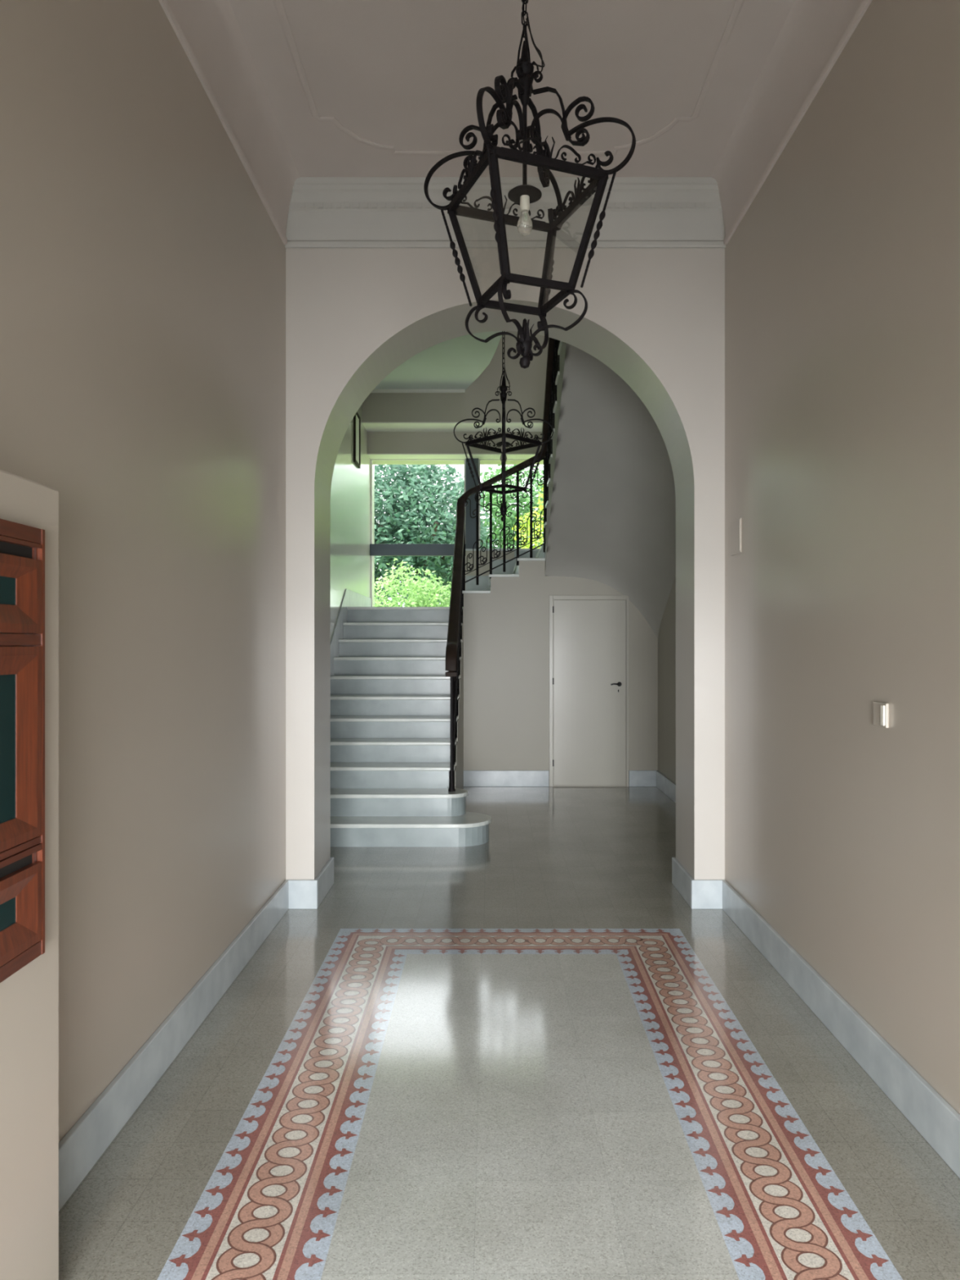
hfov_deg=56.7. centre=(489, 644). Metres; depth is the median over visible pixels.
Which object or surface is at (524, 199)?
socket
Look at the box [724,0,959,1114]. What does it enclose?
wall
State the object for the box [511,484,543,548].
shrub
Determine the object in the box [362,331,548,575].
wall
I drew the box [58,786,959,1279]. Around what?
floor
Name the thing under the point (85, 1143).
baseboard
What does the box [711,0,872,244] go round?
trim
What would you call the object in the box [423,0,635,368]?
hanging lantern
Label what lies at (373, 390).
trim
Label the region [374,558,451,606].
shrub
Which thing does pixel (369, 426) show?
trim
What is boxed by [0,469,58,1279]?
wall
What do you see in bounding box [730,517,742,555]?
cover plate
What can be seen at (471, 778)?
baseboard
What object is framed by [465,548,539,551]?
trim
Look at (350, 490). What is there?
wall
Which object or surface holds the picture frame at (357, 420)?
attached to the wall at (350, 490)
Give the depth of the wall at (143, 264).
3.19 m
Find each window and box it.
[369,459,465,606]
[478,459,543,547]
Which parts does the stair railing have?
rail, flat rail, rail, flat rail, flat rail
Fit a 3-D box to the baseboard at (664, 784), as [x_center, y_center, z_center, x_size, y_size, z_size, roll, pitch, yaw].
[1.921,1.538,8.115,0.022,0.185,4.106,0,0,0]
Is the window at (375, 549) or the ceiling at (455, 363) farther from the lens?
the window at (375, 549)
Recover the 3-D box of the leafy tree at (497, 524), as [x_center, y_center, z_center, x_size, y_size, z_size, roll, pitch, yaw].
[1.368,-2.308,24.329,7.670,6.088,3.804,0,0,0]
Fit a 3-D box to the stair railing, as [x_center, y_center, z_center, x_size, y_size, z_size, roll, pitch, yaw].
[0.160,-1.604,8.412,1.084,5.720,3.663,0,0,0]
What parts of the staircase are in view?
wall skirting, wall skirting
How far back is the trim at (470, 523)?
12.12 m
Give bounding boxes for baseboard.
[58,857,333,1211]
[463,770,549,786]
[628,770,656,786]
[656,770,675,803]
[671,857,725,909]
[722,880,959,1178]
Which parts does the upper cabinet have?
pane, pane, pane, rail, rail, rail, rail, letterbox door, letterbox door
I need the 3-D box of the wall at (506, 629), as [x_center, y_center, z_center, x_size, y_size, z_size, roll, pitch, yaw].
[0.816,0.336,10.260,2.232,2.588,0.140,0,0,0]
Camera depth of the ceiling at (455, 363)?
10.44 m
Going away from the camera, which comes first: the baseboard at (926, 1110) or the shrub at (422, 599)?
the baseboard at (926, 1110)
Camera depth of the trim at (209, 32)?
4.29 m
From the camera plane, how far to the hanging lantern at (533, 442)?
6.85 m
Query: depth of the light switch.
3.27 m
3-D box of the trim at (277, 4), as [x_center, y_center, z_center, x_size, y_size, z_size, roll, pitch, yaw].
[0.085,-2.818,2.250,2.067,0.009,5.737,0,0,0]
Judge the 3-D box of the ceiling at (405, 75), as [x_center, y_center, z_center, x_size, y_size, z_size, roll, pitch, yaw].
[0.100,-2.920,1.320,3.211,0.200,8.340,0,0,0]
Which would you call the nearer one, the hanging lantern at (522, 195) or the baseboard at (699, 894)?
the hanging lantern at (522, 195)
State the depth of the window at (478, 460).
12.18 m
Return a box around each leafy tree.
[374,464,501,606]
[402,464,543,604]
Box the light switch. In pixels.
[872,701,888,728]
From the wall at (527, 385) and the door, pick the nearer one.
the door
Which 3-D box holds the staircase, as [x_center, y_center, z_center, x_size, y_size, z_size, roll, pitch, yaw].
[0.152,-0.894,9.385,3.560,5.049,5.590,0,0,0]
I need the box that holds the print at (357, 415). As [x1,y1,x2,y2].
[355,414,359,463]
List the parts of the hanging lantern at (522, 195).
corner post, scroll arm, scroll arm, corner post, chain, bulb, stem, drip dish, frame, frame, scroll arm, corner post, scroll arm, corner post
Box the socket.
[520,195,529,211]
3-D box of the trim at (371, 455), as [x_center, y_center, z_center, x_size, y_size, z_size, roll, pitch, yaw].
[0.152,-2.542,12.025,3.560,0.013,0.310,0,0,0]
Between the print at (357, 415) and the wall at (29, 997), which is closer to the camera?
the wall at (29, 997)
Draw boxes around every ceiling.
[228,0,795,177]
[373,331,503,389]
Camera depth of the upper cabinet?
1.98 m
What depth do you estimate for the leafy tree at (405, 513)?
20.12 m
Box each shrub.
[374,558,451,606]
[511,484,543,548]
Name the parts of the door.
handle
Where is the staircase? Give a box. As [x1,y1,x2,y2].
[330,341,675,846]
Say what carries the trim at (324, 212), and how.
attached to the wall at (655, 317)
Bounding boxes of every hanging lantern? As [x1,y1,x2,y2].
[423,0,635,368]
[453,331,553,521]
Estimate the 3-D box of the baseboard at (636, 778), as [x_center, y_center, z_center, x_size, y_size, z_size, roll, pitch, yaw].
[1.766,1.538,10.179,0.332,0.185,0.022,0,0,0]
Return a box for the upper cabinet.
[0,518,44,982]
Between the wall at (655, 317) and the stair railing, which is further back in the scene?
the stair railing
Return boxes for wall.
[0,0,285,1142]
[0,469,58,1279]
[285,248,724,879]
[330,404,374,639]
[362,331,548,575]
[462,560,657,786]
[657,575,675,783]
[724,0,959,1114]
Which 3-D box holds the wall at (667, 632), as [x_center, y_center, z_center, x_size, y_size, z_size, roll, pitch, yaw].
[2.057,-2.170,9.320,0.250,7.600,6.560,0,0,0]
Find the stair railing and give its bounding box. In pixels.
[445,337,559,791]
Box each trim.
[158,0,300,244]
[272,0,745,155]
[284,177,725,248]
[362,422,542,431]
[367,453,535,459]
[371,389,465,392]
[465,457,478,548]
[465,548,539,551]
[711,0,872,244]
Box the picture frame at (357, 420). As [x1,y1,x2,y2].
[353,412,360,468]
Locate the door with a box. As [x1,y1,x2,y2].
[549,595,628,786]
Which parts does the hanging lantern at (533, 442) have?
corner post, scroll arm, corner post, scroll arm, chain, frame, frame, stem, drip dish, scroll arm, corner post, scroll arm, corner post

